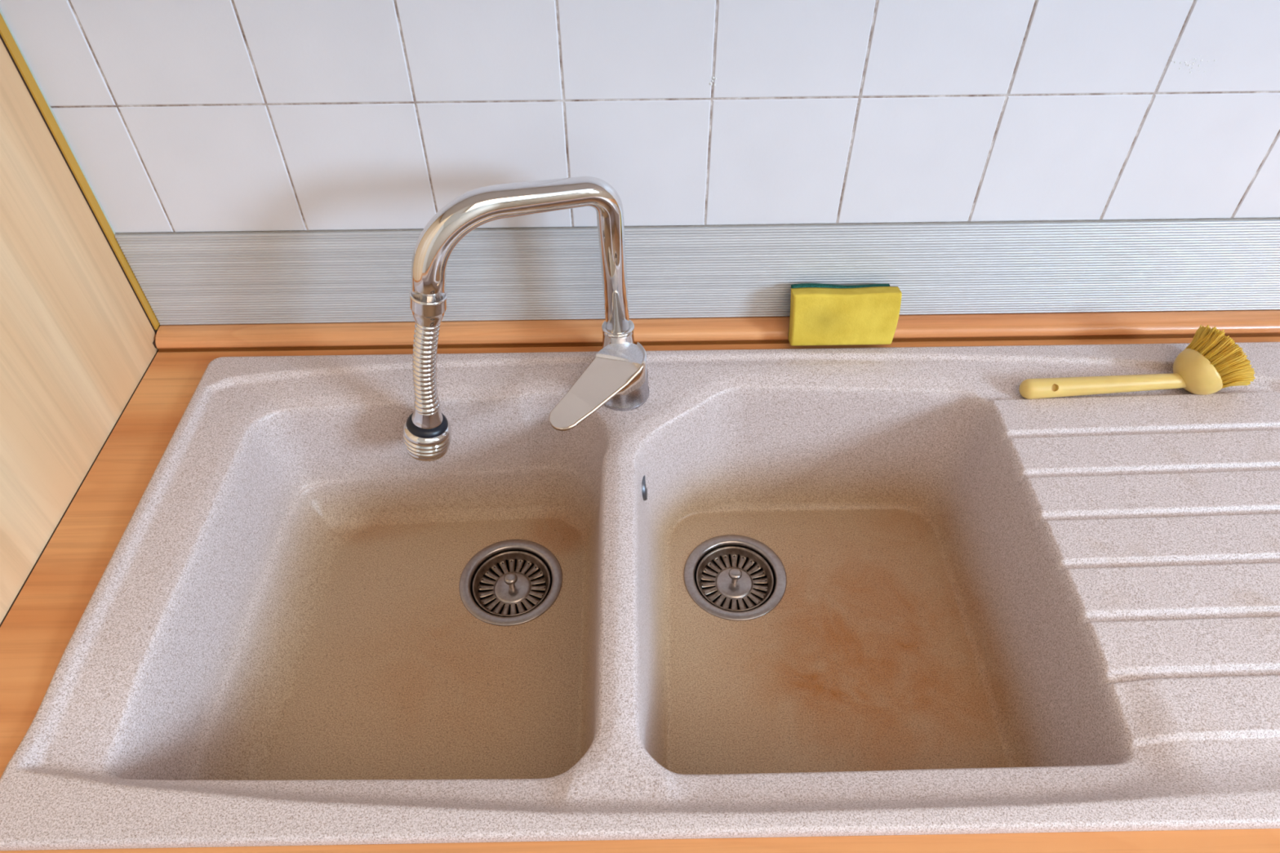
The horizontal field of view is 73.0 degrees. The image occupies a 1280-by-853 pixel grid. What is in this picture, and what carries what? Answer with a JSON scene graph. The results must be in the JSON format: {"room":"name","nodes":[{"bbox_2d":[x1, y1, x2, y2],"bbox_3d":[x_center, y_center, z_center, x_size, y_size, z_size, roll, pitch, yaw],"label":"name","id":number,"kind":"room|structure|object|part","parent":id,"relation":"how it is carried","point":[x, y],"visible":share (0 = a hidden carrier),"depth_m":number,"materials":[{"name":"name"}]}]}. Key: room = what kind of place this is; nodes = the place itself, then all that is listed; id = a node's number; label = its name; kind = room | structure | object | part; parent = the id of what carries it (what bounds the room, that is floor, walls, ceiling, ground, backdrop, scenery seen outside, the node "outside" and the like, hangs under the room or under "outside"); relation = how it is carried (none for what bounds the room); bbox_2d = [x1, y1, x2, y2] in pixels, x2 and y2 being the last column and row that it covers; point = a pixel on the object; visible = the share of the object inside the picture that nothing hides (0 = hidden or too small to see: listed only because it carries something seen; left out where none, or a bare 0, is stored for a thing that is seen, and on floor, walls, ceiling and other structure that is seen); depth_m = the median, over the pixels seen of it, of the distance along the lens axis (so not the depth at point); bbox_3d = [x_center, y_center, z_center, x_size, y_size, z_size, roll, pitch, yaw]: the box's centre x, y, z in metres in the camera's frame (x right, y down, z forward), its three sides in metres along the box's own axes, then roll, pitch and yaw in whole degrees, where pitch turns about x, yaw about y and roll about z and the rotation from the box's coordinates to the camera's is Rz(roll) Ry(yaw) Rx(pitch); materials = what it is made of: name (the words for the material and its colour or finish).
{"room":"kitchen","nodes":[
{"label":"kitchen","id":0,"kind":"room"},
{"bbox_2d":[0,0,1279,332],"bbox_3d":[0.496,-0.417,0.868,3.550,2.520,0.100,-1,46,0],"label":"wall","id":1,"kind":"structure","parent":0,"point":[179,116],"depth_m":0.88,"materials":[{"name":"white tile"}]},
{"bbox_2d":[115,219,1279,324],"bbox_3d":[0.841,-0.191,1.029,2.864,0.129,0.003,-1,46,0],"label":"strip","id":2,"kind":"object","parent":1,"relation":"attached to","point":[1176,265],"visible":1,"depth_m":1.02,"materials":[{"name":"metal"}]},
{"bbox_2d":[115,217,1279,235],"bbox_3d":[0.840,-0.238,0.984,2.865,0.001,0.002,-1,46,0],"label":"sealant line","id":3,"kind":"object","parent":1,"relation":"attached to","point":[1239,218],"visible":1,"depth_m":0.98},
{"bbox_2d":[709,76,716,85],"bbox_3d":[0.073,-0.344,0.861,0.007,0.010,0.001,-1,46,0],"label":"paint fleck","id":4,"kind":"object","parent":1,"relation":"attached to","point":[712,81],"visible":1,"depth_m":0.86,"materials":[{"name":"white paint"}]},
{"bbox_2d":[1171,55,1215,75],"bbox_3d":[0.546,-0.358,0.857,0.044,0.020,0.001,-1,46,0],"label":"water droplets","id":5,"kind":"object","parent":1,"relation":"attached to","point":[1200,55],"visible":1,"depth_m":0.86},
{"bbox_3d":[0.527,1.621,0.674,3.550,0.050,3.112,-1,46,0],"label":"floor","id":6,"kind":"structure","parent":0,"visible":0},
{"bbox_2d":[0,8,159,626],"bbox_3d":[-0.905,-0.030,0.690,0.634,2.250,0.660,-1,46,0],"label":"tall cabinet","id":7,"kind":"object","parent":6,"relation":"on","point":[77,326],"visible":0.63,"depth_m":0.87,"materials":[{"name":"brown wood"}]},
{"bbox_3d":[0.844,0.444,1.184,2.853,0.861,0.680,-1,46,0],"label":"base cabinet","id":8,"kind":"object","parent":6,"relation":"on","visible":0},
{"bbox_2d":[0,336,1279,852],"bbox_3d":[0.845,0.126,0.865,2.866,0.038,0.689,-1,46,0],"label":"countertop","id":9,"kind":"structure","parent":8,"relation":"on","point":[35,633],"depth_m":0.79,"materials":[{"name":"brown wood"}]},
{"bbox_2d":[0,342,1279,850],"bbox_3d":[0.145,0.187,0.934,1.316,0.245,0.562,-1,46,0],"label":"sink","id":10,"kind":"object","parent":9,"relation":"in","point":[989,608],"visible":0.96,"depth_m":0.92,"materials":[{"name":"beige stone"}]},
{"bbox_2d":[472,551,550,617],"bbox_3d":[-0.155,0.188,1.042,0.094,0.023,0.094,-1,46,0],"label":"basket","id":11,"kind":"object","parent":10,"relation":"attached to","point":[512,588],"visible":1,"depth_m":1.05,"materials":[{"name":"metal"}]},
{"bbox_3d":[-0.155,0.187,1.040,0.016,0.020,0.016,-1,46,0],"label":"knob","id":12,"kind":"part","parent":11,"relation":"part of","materials":[{"name":"silver metal"}]},
{"bbox_3d":[-0.155,0.195,1.049,0.046,0.003,0.046,-1,46,0],"label":"plate","id":13,"kind":"part","parent":11,"relation":"part of","materials":[{"name":"silver metal"}]},
{"bbox_2d":[402,176,648,461],"bbox_3d":[-0.124,-0.091,0.895,0.285,0.313,0.119,-15,48,-14],"label":"tap","id":14,"kind":"object","parent":10,"relation":"attached to","point":[616,379],"visible":1,"depth_m":0.89,"materials":[{"name":"silver metal"}]},
{"bbox_3d":[-0.119,-0.153,0.886,0.229,0.213,0.033,-16,48,-15],"label":"spout","id":15,"kind":"part","parent":14,"relation":"part of","materials":[{"name":"silver metal"}]},
{"bbox_3d":[-0.043,-0.044,0.948,0.060,0.040,0.131,27,52,24],"label":"lever","id":16,"kind":"part","parent":14,"relation":"part of","materials":[{"name":"silver metal"}]},
{"bbox_2d":[601,319,635,349],"bbox_3d":[-0.025,-0.089,1.006,0.045,0.072,0.045,-1,46,0],"label":"collar","id":17,"kind":"object","parent":14,"relation":"attached to","point":[615,336],"depth_m":0.97,"materials":[{"name":"silver metal"}]},
{"bbox_2d":[696,546,773,611],"bbox_3d":[0.115,0.183,1.045,0.094,0.023,0.094,-1,46,0],"label":"basket","id":18,"kind":"object","parent":10,"relation":"attached to","point":[734,583],"visible":1,"depth_m":1.05,"materials":[{"name":"metal"}]},
{"bbox_3d":[0.115,0.190,1.052,0.046,0.003,0.046,-1,46,0],"label":"plate","id":19,"kind":"part","parent":18,"relation":"part of","materials":[{"name":"silver metal"}]},
{"bbox_3d":[0.115,0.181,1.043,0.016,0.020,0.016,-1,46,0],"label":"knob","id":20,"kind":"part","parent":18,"relation":"part of","materials":[{"name":"silver metal"}]},
{"bbox_2d":[1018,324,1255,399],"bbox_3d":[0.564,-0.082,0.987,0.254,0.085,0.081,1,46,2],"label":"dish brush","id":21,"kind":"object","parent":10,"relation":"on","point":[1212,362],"visible":1,"depth_m":0.98,"materials":[{"name":"beige plastic"}]},
{"bbox_3d":[0.530,-0.046,0.991,0.188,0.028,0.024,-1,46,0],"label":"handle","id":22,"kind":"part","parent":21,"relation":"part of","materials":[{"name":"beige plastic"}]},
{"bbox_2d":[155,309,1279,352],"bbox_3d":[0.841,-0.130,1.073,2.865,0.020,0.030,-1,46,0],"label":"trim","id":23,"kind":"structure","parent":9,"relation":"on","point":[1235,323],"depth_m":1.06,"materials":[{"name":"brown wood"}]},
{"bbox_2d":[788,283,902,346],"bbox_3d":[0.242,-0.133,1.032,0.127,0.071,0.042,-1,46,0],"label":"sponge","id":24,"kind":"object","parent":9,"relation":"on","point":[821,313],"visible":1,"depth_m":1.02,"materials":[{"name":"yellow plastic"}]}
]}

